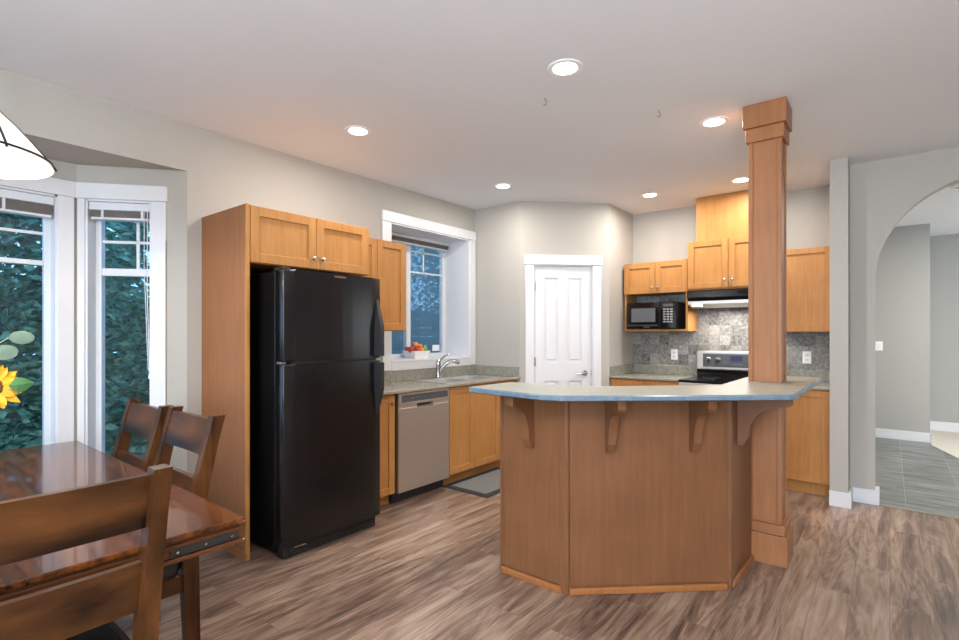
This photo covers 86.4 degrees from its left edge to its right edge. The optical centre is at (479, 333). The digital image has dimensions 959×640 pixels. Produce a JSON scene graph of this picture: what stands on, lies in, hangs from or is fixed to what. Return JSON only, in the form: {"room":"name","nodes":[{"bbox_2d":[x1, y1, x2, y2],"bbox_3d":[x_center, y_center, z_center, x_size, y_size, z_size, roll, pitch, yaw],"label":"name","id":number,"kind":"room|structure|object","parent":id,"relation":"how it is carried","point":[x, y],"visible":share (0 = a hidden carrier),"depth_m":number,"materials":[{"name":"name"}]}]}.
{"room":"kitchen","nodes":[
{"label":"kitchen","id":0,"kind":"room"},
{"bbox_2d":[47,158,76,440],"bbox_3d":[-3.194,0.138,2.551,0.140,2.440,1.980,0,0,39],"label":"wall","id":1,"kind":"structure","parent":0,"point":[65,171],"depth_m":3.23,"materials":[{"name":"paint"}]},
{"bbox_2d":[0,218,50,444],"bbox_3d":[-3.233,0.080,2.575,0.050,1.877,1.690,0,0,39],"label":"window","id":2,"kind":"structure","parent":1,"relation":"in","point":[45,263],"depth_m":3.19,"materials":[{"name":"white plastic"}]},
{"bbox_2d":[0,188,53,218],"bbox_3d":[-3.175,-0.781,2.529,0.073,0.128,1.662,0,0,39],"label":"window blind","id":3,"kind":"object","parent":1,"relation":"attached to","point":[11,202],"visible":1,"depth_m":3.06,"materials":[{"name":"white plastic"}]},
{"bbox_2d":[0,177,74,443],"bbox_3d":[-3.167,0.090,2.519,0.127,2.095,1.865,0,0,39],"label":"trim","id":4,"kind":"structure","parent":1,"relation":"attached to","point":[63,191],"depth_m":3.17,"materials":[{"name":"white paint"}]},
{"bbox_2d":[33,143,141,167],"bbox_3d":[-3.044,-1.118,2.443,0.594,0.088,3.000,0,0,39],"label":"ceiling","id":5,"kind":"structure","parent":0,"point":[48,152],"depth_m":3.13,"materials":[{"name":"paint"}]},
{"bbox_2d":[77,165,186,471],"bbox_3d":[-2.277,0.138,3.364,0.691,2.440,0.140,0,0,-11],"label":"wall","id":6,"kind":"structure","parent":0,"point":[175,181],"depth_m":3.35,"materials":[{"name":"paint"}]},
{"bbox_2d":[75,182,167,448],"bbox_3d":[-2.300,0.090,3.317,0.527,2.095,0.127,0,0,-11],"label":"trim","id":7,"kind":"structure","parent":6,"relation":"attached to","point":[156,196],"depth_m":3.29,"materials":[{"name":"white paint"}]},
{"bbox_2d":[96,221,149,452],"bbox_3d":[-2.337,0.080,3.398,0.380,1.877,0.050,0,0,-11],"label":"window","id":8,"kind":"structure","parent":6,"relation":"in","point":[101,271],"depth_m":3.35,"materials":[{"name":"white plastic"}]},
{"bbox_2d":[89,202,149,377],"bbox_3d":[-2.318,-0.278,3.320,0.360,1.134,0.085,0,0,-11],"label":"window blind","id":9,"kind":"object","parent":8,"relation":"attached to","point":[100,211],"visible":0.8,"depth_m":3.30,"materials":[{"name":"white plastic"}]},
{"bbox_2d":[0,68,474,474],"bbox_3d":[-2.504,-0.012,2.971,0.415,2.740,7.700,0,0,39],"label":"wall","id":10,"kind":"structure","parent":0,"point":[224,172],"depth_m":3.42,"materials":[{"name":"paint"}]},
{"bbox_2d":[250,205,368,275],"bbox_3d":[-1.320,-0.607,3.604,0.631,0.350,0.905,0,0,39],"label":"upper cabinet","id":11,"kind":"object","parent":10,"relation":"attached to","point":[277,238],"visible":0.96,"depth_m":3.38,"materials":[{"name":"brown wood"}]},
{"bbox_2d":[361,238,405,330],"bbox_3d":[-0.957,-0.404,4.296,0.331,0.756,0.622,0,0,39],"label":"upper cabinet","id":12,"kind":"object","parent":10,"relation":"attached to","point":[387,259],"visible":0.48,"depth_m":4.31,"materials":[{"name":"brown wood"}]},
{"bbox_2d":[392,245,444,357],"bbox_3d":[-0.762,-0.386,5.404,0.054,1.296,1.139,0,0,39],"label":"window","id":13,"kind":"structure","parent":10,"relation":"in","point":[425,268],"depth_m":5.64,"materials":[{"name":"glass"}]},
{"bbox_2d":[392,232,448,251],"bbox_3d":[-0.708,-0.975,5.361,0.065,0.089,1.099,0,0,39],"label":"window blind","id":14,"kind":"object","parent":13,"relation":"attached to","point":[396,237],"visible":0.56,"depth_m":5.42,"materials":[{"name":"white plastic"}]},
{"bbox_2d":[432,345,438,350],"bbox_3d":[-0.487,0.154,5.684,0.015,0.065,0.105,0,0,39],"label":"card","id":15,"kind":"object","parent":13,"relation":"attached to","point":[434,347],"visible":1,"depth_m":5.67,"materials":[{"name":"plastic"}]},
{"bbox_2d":[382,210,475,370],"bbox_3d":[-0.600,-0.394,5.271,0.372,1.472,1.339,0,0,39],"label":"trim","id":16,"kind":"structure","parent":10,"relation":"attached to","point":[460,261],"depth_m":5.61,"materials":[{"name":"white paint"}]},
{"bbox_2d":[402,350,429,357],"bbox_3d":[-0.655,0.210,5.302,0.190,0.075,0.225,0,0,39],"label":"fruit bowl","id":17,"kind":"object","parent":16,"relation":"on","point":[414,354],"visible":0.83,"depth_m":5.23,"materials":[{"name":"white ceramic"}]},
{"bbox_2d":[408,346,414,352],"bbox_3d":[-0.696,0.160,5.220,0.072,0.076,0.071,0,0,39],"label":"apple","id":18,"kind":"object","parent":17,"relation":"in","point":[411,348],"visible":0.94,"depth_m":5.20,"materials":[{"name":"red plant"}]},
{"bbox_2d":[412,341,418,347],"bbox_3d":[-0.665,0.111,5.291,0.068,0.072,0.067,0,0,39],"label":"peach","id":19,"kind":"object","parent":17,"relation":"in","point":[415,344],"visible":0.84,"depth_m":5.27,"materials":[{"name":"orange plant"}]},
{"bbox_2d":[0,0,958,235],"bbox_3d":[1.855,-1.432,2.871,7.500,0.100,13.000,0,0,39],"label":"ceiling","id":20,"kind":"structure","parent":0,"point":[451,95],"depth_m":2.80,"materials":[{"name":"paint"}]},
{"bbox_2d":[0,111,56,178],"bbox_3d":[-1.891,-1.011,1.845,0.550,0.742,0.561,0,0,39],"label":"pendant light","id":21,"kind":"object","parent":20,"relation":"hanging from","point":[20,158],"visible":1,"depth_m":2.04,"materials":[{"name":"white glass"}]},
{"bbox_2d":[344,125,371,136],"bbox_3d":[-0.828,-1.376,3.479,0.186,0.012,0.186,0,0,39],"label":"recessed light","id":22,"kind":"object","parent":20,"relation":"in","point":[359,131],"visible":1,"depth_m":3.46,"materials":[{"name":"white glass"}]},
{"bbox_2d":[493,183,512,188],"bbox_3d":[0.219,-1.376,4.772,0.186,0.012,0.186,0,0,39],"label":"recessed light","id":23,"kind":"object","parent":20,"relation":"in","point":[499,185],"visible":1,"depth_m":4.75,"materials":[{"name":"white"}]},
{"bbox_2d":[547,58,582,76],"bbox_3d":[0.445,-1.376,2.655,0.186,0.012,0.186,0,0,39],"label":"recessed light","id":24,"kind":"object","parent":20,"relation":"in","point":[567,67],"visible":1,"depth_m":2.64,"materials":[{"name":"white plastic"}]},
{"bbox_2d":[640,192,659,197],"bbox_3d":[1.695,-1.376,5.080,0.186,0.012,0.186,0,0,39],"label":"recessed light","id":25,"kind":"object","parent":20,"relation":"in","point":[652,194],"visible":1,"depth_m":5.06,"materials":[{"name":"white"}]},
{"bbox_2d":[699,116,729,127],"bbox_3d":[1.529,-1.376,3.331,0.186,0.012,0.186,0,0,39],"label":"recessed light","id":26,"kind":"object","parent":20,"relation":"in","point":[716,121],"visible":1,"depth_m":3.31,"materials":[{"name":"white"}]},
{"bbox_2d":[730,177,747,182],"bbox_3d":[2.347,-1.376,4.585,0.186,0.012,0.186,0,0,39],"label":"recessed light","id":27,"kind":"object","parent":20,"relation":"in","point":[740,179],"visible":0.84,"depth_m":4.57,"materials":[{"name":"white"}]},
{"bbox_2d":[949,183,958,188],"bbox_3d":[4.408,-1.361,4.694,0.140,0.042,0.140,0,0,39],"label":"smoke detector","id":28,"kind":"object","parent":20,"relation":"attached to","point":[955,186],"visible":0.87,"depth_m":4.69,"materials":[{"name":"white plastic"}]},
{"bbox_2d":[475,201,519,382],"bbox_3d":[0.066,-0.012,5.694,1.015,2.740,0.135,0,0,39],"label":"wall","id":29,"kind":"structure","parent":0,"point":[497,228],"depth_m":5.49,"materials":[{"name":"paint"}]},
{"bbox_2d":[114,437,958,639],"bbox_3d":[0.980,1.408,2.739,7.300,0.100,11.700,0,0,39],"label":"floor","id":30,"kind":"structure","parent":0,"point":[428,567],"depth_m":2.73,"materials":[{"name":"wood"}]},
{"bbox_2d":[0,464,172,639],"bbox_3d":[-1.193,0.856,1.355,0.584,1.005,0.480,0,0,39],"label":"dining chair","id":31,"kind":"object","parent":30,"relation":"on","point":[85,608],"visible":1,"depth_m":1.28,"materials":[{"name":"brown wood"}]},
{"bbox_2d":[64,621,130,639],"bbox_3d":[-1.253,0.948,1.403,0.398,0.095,0.472,0,0,39],"label":"seat cushion","id":32,"kind":"object","parent":31,"relation":"on","point":[108,631],"depth_m":1.53,"materials":[{"name":"black leather"}]},
{"bbox_2d":[0,441,244,601],"bbox_3d":[-1.822,0.978,1.883,1.921,0.760,0.997,0,0,39],"label":"dining table","id":33,"kind":"object","parent":30,"relation":"on","point":[196,525],"visible":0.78,"depth_m":1.65,"materials":[{"name":"brown wood"}]},
{"bbox_3d":[-1.874,0.498,1.850,0.150,0.200,0.150,0,0,39],"label":"vase","id":34,"kind":"object","parent":33,"relation":"on","visible":0},
{"bbox_2d":[0,365,33,408],"bbox_3d":[-1.754,0.290,1.829,0.229,0.379,0.112,0,0,-15],"label":"sunflower","id":35,"kind":"object","parent":34,"relation":"in","point":[10,385],"visible":1,"depth_m":1.86,"materials":[{"name":"yellow plant"}]},
{"bbox_2d":[0,331,34,359],"bbox_3d":[-1.788,0.183,1.877,0.237,0.552,0.041,0,0,-29],"label":"eucalyptus sprig","id":36,"kind":"object","parent":34,"relation":"in","point":[7,352],"visible":1,"depth_m":1.90,"materials":[{"name":"green plant"}]},
{"bbox_2d":[112,398,173,471],"bbox_3d":[-1.881,0.856,2.449,0.480,1.005,0.584,0,0,39],"label":"dining chair","id":37,"kind":"object","parent":30,"relation":"on","point":[146,421],"visible":0.1,"depth_m":2.61,"materials":[{"name":"brown wood"}]},
{"bbox_2d":[153,405,224,639],"bbox_3d":[-1.477,0.856,2.149,0.480,1.005,0.584,0,0,39],"label":"dining chair","id":38,"kind":"object","parent":30,"relation":"on","point":[198,434],"visible":0.3,"depth_m":2.17,"materials":[{"name":"brown wood"}]},
{"bbox_2d":[162,562,179,580],"bbox_3d":[-1.526,0.948,2.089,0.472,0.095,0.398,0,0,39],"label":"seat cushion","id":39,"kind":"object","parent":38,"relation":"on","point":[169,571],"depth_m":2.07,"materials":[{"name":"black leather"}]},
{"bbox_2d":[202,203,249,561],"bbox_3d":[-1.623,0.288,3.244,0.612,2.140,0.032,0,0,39],"label":"panel","id":40,"kind":"object","parent":30,"relation":"on","point":[226,233],"visible":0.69,"depth_m":3.19,"materials":[{"name":"brown wood"}]},
{"bbox_2d":[250,267,383,558],"bbox_3d":[-1.204,0.475,3.541,0.808,1.758,0.746,0,0,39],"label":"refrigerator","id":41,"kind":"object","parent":30,"relation":"on","point":[317,338],"visible":0.98,"depth_m":3.23,"materials":[{"name":"black metal"}]},
{"bbox_2d":[380,394,394,506],"bbox_3d":[-0.953,0.912,4.085,0.602,0.892,0.289,0,0,39],"label":"base cabinet","id":42,"kind":"object","parent":30,"relation":"on","point":[387,407],"visible":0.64,"depth_m":3.97,"materials":[{"name":"brown wood"}]},
{"bbox_2d":[389,388,448,503],"bbox_3d":[-0.668,0.915,4.437,0.564,0.886,0.600,0,0,39],"label":"dishwasher","id":43,"kind":"object","parent":30,"relation":"on","point":[421,417],"visible":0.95,"depth_m":4.23,"materials":[{"name":"silver plastic"}]},
{"bbox_2d":[442,467,499,497],"bbox_3d":[0.118,1.353,4.701,0.500,0.011,0.820,0,0,39],"label":"kitchen mat","id":44,"kind":"object","parent":30,"relation":"on","point":[486,484],"visible":0.71,"depth_m":4.57,"materials":[{"name":"fabric"}]},
{"bbox_2d":[443,379,516,484],"bbox_3d":[-0.161,0.912,5.096,0.571,0.892,1.052,0,0,39],"label":"base cabinet","id":45,"kind":"object","parent":30,"relation":"on","point":[474,418],"visible":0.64,"depth_m":4.77,"materials":[{"name":"brown wood"}]},
{"bbox_2d":[383,365,519,394],"bbox_3d":[-0.425,0.405,4.740,0.613,0.122,1.970,0,0,39],"label":"countertop","id":46,"kind":"structure","parent":45,"relation":"on","point":[395,382],"depth_m":4.96,"materials":[{"name":"beige stone"}]},
{"bbox_2d":[428,353,459,378],"bbox_3d":[-0.368,0.316,5.102,0.335,0.246,0.145,0,0,-28],"label":"faucet","id":47,"kind":"object","parent":46,"relation":"on","point":[439,368],"visible":1,"depth_m":5.08,"materials":[{"name":"silver metal"}]},
{"bbox_2d":[411,375,498,383],"bbox_3d":[-0.223,0.526,4.994,0.470,0.174,0.780,0,0,39],"label":"sink","id":48,"kind":"object","parent":46,"relation":"in","point":[463,378],"visible":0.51,"depth_m":5.03,"materials":[{"name":"metal"}]},
{"bbox_2d":[611,378,678,385],"bbox_3d":[1.864,0.912,5.453,0.714,0.892,0.621,0,0,39],"label":"base cabinet","id":49,"kind":"object","parent":30,"relation":"on","point":[614,381],"visible":0.16,"depth_m":5.24,"materials":[{"name":"brown wood"}]},
{"bbox_2d":[610,364,696,381],"bbox_3d":[1.859,0.405,5.445,0.720,0.122,0.641,0,0,39],"label":"countertop","id":50,"kind":"structure","parent":49,"relation":"on","point":[673,373],"depth_m":5.58,"materials":[{"name":"beige stone"}]},
{"bbox_2d":[469,376,822,594],"bbox_3d":[1.090,0.823,3.065,1.457,1.070,1.999,0,0,39],"label":"breakfast bar","id":51,"kind":"object","parent":30,"relation":"on","point":[604,489],"visible":0.92,"depth_m":2.70,"materials":[{"name":"brown wood"}]},
{"bbox_2d":[678,350,747,384],"bbox_3d":[2.414,0.750,4.947,0.766,1.155,0.702,0,0,39],"label":"range","id":52,"kind":"object","parent":30,"relation":"on","point":[723,365],"visible":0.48,"depth_m":5.19,"materials":[{"name":"silver metal"}]},
{"bbox_2d":[678,376,741,383],"bbox_3d":[2.406,0.453,4.937,0.766,0.024,0.588,0,0,39],"label":"cooktop","id":53,"kind":"object","parent":52,"relation":"in","point":[695,379],"depth_m":4.95,"materials":[{"name":"black glass"}]},
{"bbox_2d":[743,96,792,568],"bbox_3d":[1.761,-0.011,3.123,0.242,2.739,0.242,0,0,39],"label":"column","id":54,"kind":"structure","parent":30,"relation":"on","point":[767,125],"depth_m":3.05,"materials":[{"name":"brown wood"}]},
{"bbox_2d":[787,389,829,495],"bbox_3d":[2.923,0.912,4.603,0.456,0.892,0.621,0,0,39],"label":"base cabinet","id":55,"kind":"object","parent":30,"relation":"on","point":[808,419],"visible":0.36,"depth_m":4.32,"materials":[{"name":"brown wood"}]},
{"bbox_2d":[787,370,829,389],"bbox_3d":[2.917,0.405,4.596,0.456,0.122,0.641,0,0,39],"label":"countertop","id":56,"kind":"structure","parent":55,"relation":"on","point":[825,385],"depth_m":4.77,"materials":[{"name":"beige stone"}]},
{"bbox_2d":[879,504,958,518],"bbox_3d":[3.699,1.355,3.635,1.360,0.006,0.040,0,0,39],"label":"trim","id":57,"kind":"structure","parent":30,"relation":"on","point":[914,510],"depth_m":3.90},
{"bbox_2d":[520,201,608,385],"bbox_3d":[0.891,-0.012,5.434,0.962,2.740,0.120,0,0,-6],"label":"wall","id":58,"kind":"structure","parent":0,"point":[546,228],"depth_m":5.38,"materials":[{"name":"paint"}]},
{"bbox_2d":[534,266,591,385],"bbox_3d":[0.879,0.317,5.377,0.633,2.059,0.100,0,0,-6],"label":"door","id":59,"kind":"structure","parent":58,"relation":"in","point":[562,293],"depth_m":5.39,"materials":[{"name":"white paint"}]},
{"bbox_2d":[524,255,602,385],"bbox_3d":[0.877,0.267,5.419,0.832,2.183,0.146,0,0,-6],"label":"trim","id":60,"kind":"structure","parent":58,"relation":"attached to","point":[531,261],"depth_m":5.35,"materials":[{"name":"white paint"}]},
{"bbox_2d":[609,204,632,385],"bbox_3d":[1.529,-0.012,5.716,0.130,2.740,0.650,0,0,39],"label":"wall","id":61,"kind":"structure","parent":0,"point":[620,221],"depth_m":5.61,"materials":[{"name":"paint"}]},
{"bbox_2d":[633,185,829,263],"bbox_3d":[2.578,-0.012,5.368,2.200,2.740,0.120,0,0,39],"label":"wall","id":62,"kind":"structure","parent":0,"point":[664,235],"depth_m":5.53,"materials":[{"name":"paint"}]},
{"bbox_2d":[624,259,696,330],"bbox_3d":[1.955,-0.399,5.547,0.681,0.738,0.362,0,0,39],"label":"upper cabinet","id":63,"kind":"object","parent":62,"relation":"attached to","point":[662,277],"visible":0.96,"depth_m":5.42,"materials":[{"name":"brown wood"}]},
{"bbox_2d":[626,329,685,330],"bbox_3d":[1.966,-0.040,5.561,0.641,0.020,0.326,0,0,39],"label":"shelf","id":64,"kind":"object","parent":63,"relation":"attached to","point":[626,329],"depth_m":5.43,"materials":[{"name":"brown wood"}]},
{"bbox_2d":[627,301,685,328],"bbox_3d":[1.919,-0.194,5.541,0.533,0.287,0.375,0,0,39],"label":"microwave","id":65,"kind":"object","parent":63,"relation":"on","point":[650,315],"visible":0.98,"depth_m":5.39,"materials":[{"name":"black plastic"}]},
{"bbox_2d":[671,349,677,359],"bbox_3d":[2.144,0.225,5.623,0.072,0.116,0.009,0,0,39],"label":"wall outlet","id":66,"kind":"object","parent":62,"relation":"attached to","point":[674,352],"visible":1,"depth_m":5.62,"materials":[{"name":"white plastic"}]},
{"bbox_2d":[687,286,747,308],"bbox_3d":[2.484,-0.357,5.048,0.760,0.194,0.476,0,0,39],"label":"range hood","id":67,"kind":"object","parent":62,"relation":"attached to","point":[732,297],"visible":0.67,"depth_m":4.93,"materials":[{"name":"metal"}]},
{"bbox_2d":[688,236,747,290],"bbox_3d":[2.514,-0.692,5.086,0.760,0.487,0.382,0,0,39],"label":"upper cabinet","id":68,"kind":"object","parent":62,"relation":"attached to","point":[717,263],"visible":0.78,"depth_m":5.03,"materials":[{"name":"brown wood"}]},
{"bbox_2d":[696,190,747,240],"bbox_3d":[2.540,-1.158,5.119,0.620,0.444,0.315,0,0,39],"label":"panel","id":69,"kind":"object","parent":68,"relation":"on","point":[721,216],"visible":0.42,"depth_m":5.04,"materials":[{"name":"brown wood"}]},
{"bbox_2d":[633,294,829,377],"bbox_3d":[2.541,0.008,5.316,1.948,0.900,0.008,0,0,39],"label":"backsplash","id":70,"kind":"structure","parent":62,"relation":"attached to","point":[718,329],"depth_m":5.37,"materials":[{"name":"tile"}]},
{"bbox_2d":[802,351,810,363],"bbox_3d":[3.108,0.223,4.850,0.072,0.116,0.009,0,0,39],"label":"wall outlet","id":71,"kind":"object","parent":62,"relation":"attached to","point":[806,355],"visible":1,"depth_m":4.85,"materials":[{"name":"white plastic"}]},
{"bbox_2d":[787,246,829,331],"bbox_3d":[3.011,-0.395,4.720,0.464,0.754,0.331,0,0,39],"label":"upper cabinet","id":72,"kind":"object","parent":62,"relation":"attached to","point":[808,269],"visible":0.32,"depth_m":4.57,"materials":[{"name":"brown wood"}]},
{"bbox_2d":[830,157,849,492],"bbox_3d":[3.090,-0.012,4.350,0.119,2.740,0.827,0,0,39],"label":"wall partition","id":73,"kind":"structure","parent":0,"point":[839,168],"depth_m":4.03,"materials":[{"name":"paint"}]},
{"bbox_2d":[829,487,852,508],"bbox_3d":[2.901,1.300,4.099,0.141,0.115,0.235,0,0,39],"label":"baseboard","id":74,"kind":"structure","parent":73,"relation":"attached to","point":[838,499],"depth_m":4.01,"materials":[{"name":"white paint"}]},
{"bbox_2d":[875,223,929,432],"bbox_3d":[5.499,-0.012,7.255,1.295,2.740,1.200,0,0,39],"label":"wall","id":75,"kind":"structure","parent":0,"point":[902,281],"depth_m":6.54,"materials":[{"name":"paint"}]},
{"bbox_2d":[875,341,882,350],"bbox_3d":[5.215,0.158,6.706,0.120,0.120,0.011,0,0,39],"label":"light switch","id":76,"kind":"object","parent":75,"relation":"attached to","point":[878,344],"visible":0.67,"depth_m":6.69,"materials":[{"name":"white plastic"}]},
{"bbox_2d":[875,421,958,442],"bbox_3d":[6.649,1.293,6.272,4.080,0.130,1.134,0,0,39],"label":"baseboard","id":77,"kind":"structure","parent":75,"relation":"attached to","point":[879,433],"depth_m":6.62,"materials":[{"name":"white paint"}]},
{"bbox_2d":[850,147,958,489],"bbox_3d":[4.215,-0.012,3.297,2.953,2.740,0.120,0,0,39],"label":"wall","id":78,"kind":"structure","parent":0,"point":[882,192],"depth_m":4.09,"materials":[{"name":"paint"}]},
{"bbox_2d":[850,486,879,505],"bbox_3d":[4.176,1.300,3.329,2.853,0.115,0.160,0,0,39],"label":"baseboard","id":79,"kind":"structure","parent":78,"relation":"attached to","point":[862,495],"depth_m":4.09,"materials":[{"name":"white paint"}]},
{"bbox_2d":[930,234,958,422],"bbox_3d":[7.492,-0.012,6.399,3.125,2.740,0.120,0,0,39],"label":"wall","id":80,"kind":"structure","parent":0,"point":[944,249],"depth_m":7.13,"materials":[{"name":"paint"}]},
{"bbox_2d":[930,430,958,458],"bbox_3d":[6.301,1.406,4.816,3.000,0.104,4.200,0,0,39],"label":"floor","id":81,"kind":"structure","parent":0,"point":[948,442],"depth_m":6.44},
{"label":"outside","id":82,"kind":"structure","parent":0,"visible":0},
{"bbox_3d":[-5.845,1.758,7.256,9.800,0.200,20.000,0,0,39],"label":"ground","id":83,"kind":"structure","parent":82,"visible":0},
{"bbox_2d":[0,212,41,450],"bbox_3d":[-4.050,-0.296,3.885,1.410,4.017,1.665,0,0,39],"label":"conifer","id":84,"kind":"object","parent":83,"relation":"on","point":[30,301],"visible":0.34,"depth_m":4.00,"materials":[{"name":"green plant"}]},
{"bbox_2d":[0,218,149,453],"bbox_3d":[-4.661,-0.604,5.527,1.639,4.633,1.986,0,0,39],"label":"conifer","id":85,"kind":"object","parent":83,"relation":"on","point":[106,222],"visible":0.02,"depth_m":5.67,"materials":[{"name":"green plant"}]},
{"bbox_2d":[0,292,149,450],"bbox_3d":[-3.958,0.558,8.305,0.130,2.200,13.200,0,0,39],"label":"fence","id":86,"kind":"object","parent":83,"relation":"on","point":[37,326],"visible":0.02,"depth_m":6.33,"materials":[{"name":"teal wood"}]},
{"bbox_2d":[105,221,149,457],"bbox_3d":[-2.997,-0.404,5.223,1.381,4.243,1.650,0,0,39],"label":"conifer","id":87,"kind":"object","parent":83,"relation":"on","point":[123,256],"visible":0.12,"depth_m":4.73,"materials":[{"name":"green plant"}]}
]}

